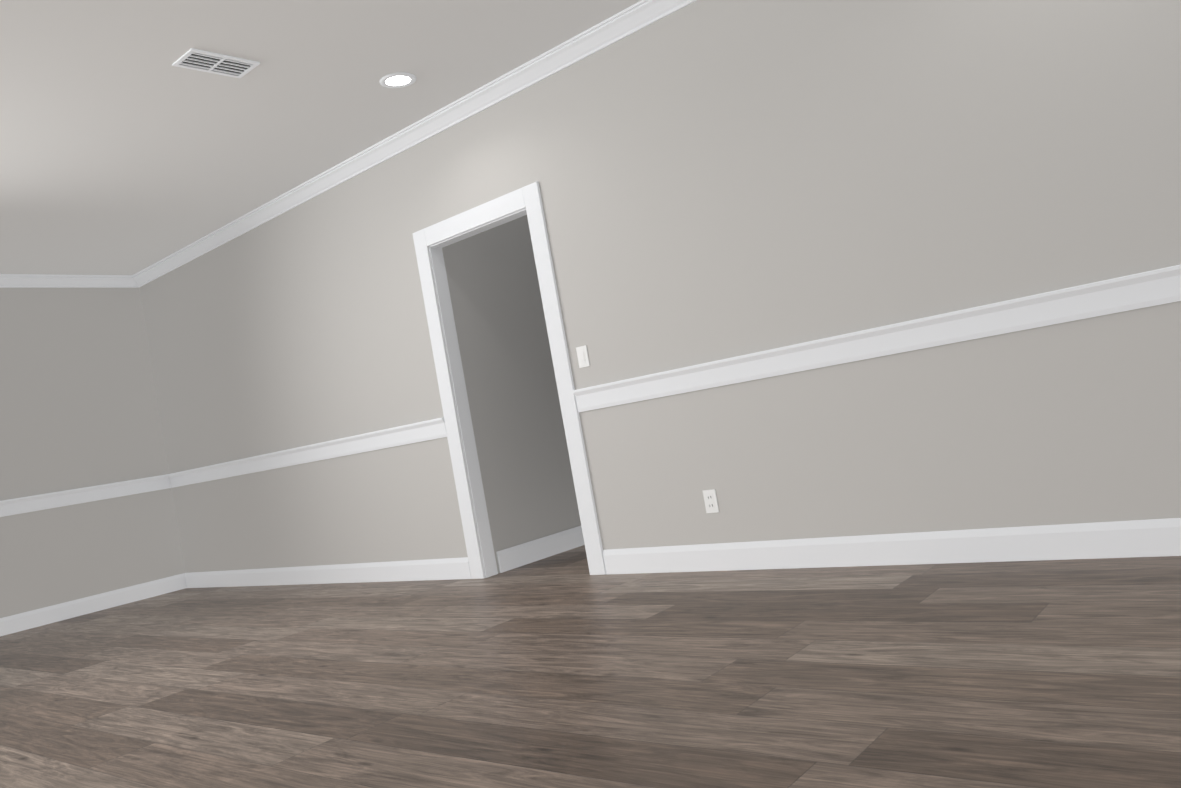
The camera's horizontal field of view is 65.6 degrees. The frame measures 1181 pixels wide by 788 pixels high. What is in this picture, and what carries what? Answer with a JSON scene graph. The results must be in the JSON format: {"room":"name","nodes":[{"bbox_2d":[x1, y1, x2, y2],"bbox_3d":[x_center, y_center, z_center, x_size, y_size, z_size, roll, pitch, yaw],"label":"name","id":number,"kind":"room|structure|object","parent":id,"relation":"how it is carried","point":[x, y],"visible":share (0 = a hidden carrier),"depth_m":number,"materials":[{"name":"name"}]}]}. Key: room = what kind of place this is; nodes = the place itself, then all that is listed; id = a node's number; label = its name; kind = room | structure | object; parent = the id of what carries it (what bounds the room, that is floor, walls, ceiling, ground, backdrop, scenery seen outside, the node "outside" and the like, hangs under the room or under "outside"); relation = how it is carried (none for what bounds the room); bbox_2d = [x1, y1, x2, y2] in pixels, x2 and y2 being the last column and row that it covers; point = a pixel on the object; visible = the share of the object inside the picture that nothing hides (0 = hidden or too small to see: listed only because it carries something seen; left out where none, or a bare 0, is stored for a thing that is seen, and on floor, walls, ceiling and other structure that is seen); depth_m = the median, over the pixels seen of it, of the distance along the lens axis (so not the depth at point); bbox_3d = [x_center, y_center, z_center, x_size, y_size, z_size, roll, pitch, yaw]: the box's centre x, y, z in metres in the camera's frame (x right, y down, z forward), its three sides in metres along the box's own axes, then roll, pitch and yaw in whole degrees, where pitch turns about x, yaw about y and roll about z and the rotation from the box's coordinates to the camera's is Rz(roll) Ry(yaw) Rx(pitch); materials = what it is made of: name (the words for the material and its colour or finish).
{"room":"empty room","nodes":[
{"label":"empty room","id":0,"kind":"room"},
{"bbox_2d":[0,288,184,617],"bbox_3d":[-5.448,0.570,6.349,0.120,2.820,4.940,-11,-2,40],"label":"wall","id":1,"kind":"structure","parent":0,"point":[79,408],"depth_m":7.67,"materials":[{"name":"grey paint"}]},
{"bbox_2d":[0,274,131,287],"bbox_3d":[-5.601,-0.789,6.331,0.082,0.092,4.720,-11,-2,40],"label":"crown molding","id":2,"kind":"structure","parent":1,"relation":"attached to","point":[6,280],"depth_m":7.73,"materials":[{"name":"white wood"}]},
{"bbox_2d":[0,474,167,516],"bbox_3d":[-5.276,0.991,6.335,0.029,0.125,4.819,-11,-2,40],"label":"trim","id":3,"kind":"structure","parent":1,"relation":"attached to","point":[9,507],"depth_m":7.60,"materials":[{"name":"white wood"}]},
{"bbox_2d":[0,573,183,635],"bbox_3d":[-5.126,1.875,6.314,0.015,0.134,4.820,-11,-2,40],"label":"baseboard","id":4,"kind":"structure","parent":1,"relation":"attached to","point":[11,624],"depth_m":7.52,"materials":[{"name":"white wood"}]},
{"bbox_2d":[0,0,640,274],"bbox_3d":[-2.408,-1.552,2.054,11.200,0.060,11.500,-11,-2,40],"label":"ceiling","id":5,"kind":"structure","parent":0,"point":[127,147],"depth_m":4.80,"materials":[{"name":"paint"}]},
{"bbox_2d":[172,48,259,77],"bbox_3d":[-1.770,-1.563,4.338,0.190,0.008,0.340,-11,-2,40],"label":"ceiling vent","id":6,"kind":"object","parent":5,"relation":"in","point":[210,62],"visible":1,"depth_m":4.33,"materials":[{"name":"white metal"}]},
{"bbox_2d":[379,72,415,87],"bbox_3d":[-1.030,-1.676,4.904,0.196,0.008,0.196,-11,-2,40],"label":"recessed light","id":7,"kind":"object","parent":5,"relation":"in","point":[397,80],"visible":1,"depth_m":4.90,"materials":[{"name":"white"}]},
{"bbox_2d":[443,215,580,572],"bbox_3d":[-0.296,-0.331,6.533,0.120,2.820,1.800,-11,-2,40],"label":"wall","id":8,"kind":"structure","parent":0,"point":[517,418],"depth_m":6.08,"materials":[{"name":"grey paint"}]},
{"bbox_2d":[496,526,584,572],"bbox_3d":[-0.047,0.985,6.409,0.015,0.134,1.669,-11,-2,40],"label":"baseboard","id":9,"kind":"structure","parent":8,"relation":"attached to","point":[516,556],"depth_m":6.05,"materials":[{"name":"white wood"}]},
{"bbox_2d":[0,545,1180,787],"bbox_3d":[-1.909,1.284,1.972,11.200,0.060,11.500,-11,-2,40],"label":"floor","id":10,"kind":"structure","parent":0,"point":[566,669],"depth_m":3.01,"materials":[{"name":"brown wood"}]},
{"bbox_2d":[139,0,1180,572],"bbox_3d":[0.195,-0.466,4.861,10.840,2.820,0.120,-11,-2,40],"label":"wall","id":11,"kind":"structure","parent":0,"point":[723,178],"depth_m":4.25,"materials":[{"name":"grey paint"}]},
{"bbox_2d":[168,417,446,487],"bbox_3d":[-2.330,0.491,6.961,3.757,0.125,0.029,-11,-2,40],"label":"trim","id":12,"kind":"structure","parent":11,"relation":"attached to","point":[432,429],"depth_m":6.66,"materials":[{"name":"white wood"}]},
{"bbox_2d":[184,557,470,588],"bbox_3d":[-2.170,1.373,6.942,3.758,0.134,0.014,-11,-2,40],"label":"baseboard","id":13,"kind":"structure","parent":11,"relation":"attached to","point":[446,568],"depth_m":6.64,"materials":[{"name":"white wood"}]},
{"bbox_2d":[132,0,696,287],"bbox_3d":[-0.105,-1.799,4.822,10.599,0.092,0.082,-11,-2,40],"label":"crown molding","id":14,"kind":"structure","parent":11,"relation":"attached to","point":[634,18],"depth_m":5.49,"materials":[{"name":"white wood"}]},
{"bbox_2d":[412,182,605,578],"bbox_3d":[-0.485,-0.018,5.451,1.097,2.206,0.118,-11,-2,40],"label":"door frame","id":15,"kind":"structure","parent":11,"relation":"attached to","point":[431,242],"depth_m":5.66,"materials":[{"name":"white wood"}]},
{"bbox_2d":[576,345,589,367],"bbox_3d":[-0.042,-0.203,5.004,0.072,0.115,0.008,-11,-2,40],"label":"switch plate","id":16,"kind":"object","parent":11,"relation":"attached to","point":[582,356],"visible":1,"depth_m":5.00,"materials":[{"name":"white plastic"}]},
{"bbox_2d":[703,489,718,512],"bbox_3d":[0.598,0.534,4.561,0.072,0.115,0.007,-11,-2,40],"label":"electrical outlet","id":17,"kind":"object","parent":11,"relation":"attached to","point":[710,501],"visible":1,"depth_m":4.56,"materials":[{"name":"white plastic"}]},
{"bbox_2d":[573,264,1180,411],"bbox_3d":[1.557,-0.287,3.659,4.343,0.125,0.029,-11,-2,40],"label":"trim","id":18,"kind":"structure","parent":11,"relation":"attached to","point":[1104,298],"depth_m":3.84,"materials":[{"name":"white wood"}]},
{"bbox_2d":[603,518,1180,573],"bbox_3d":[1.718,0.595,3.639,4.343,0.134,0.014,-11,-2,40],"label":"baseboard","id":19,"kind":"structure","parent":11,"relation":"attached to","point":[1138,538],"depth_m":3.89,"materials":[{"name":"white wood"}]}
]}

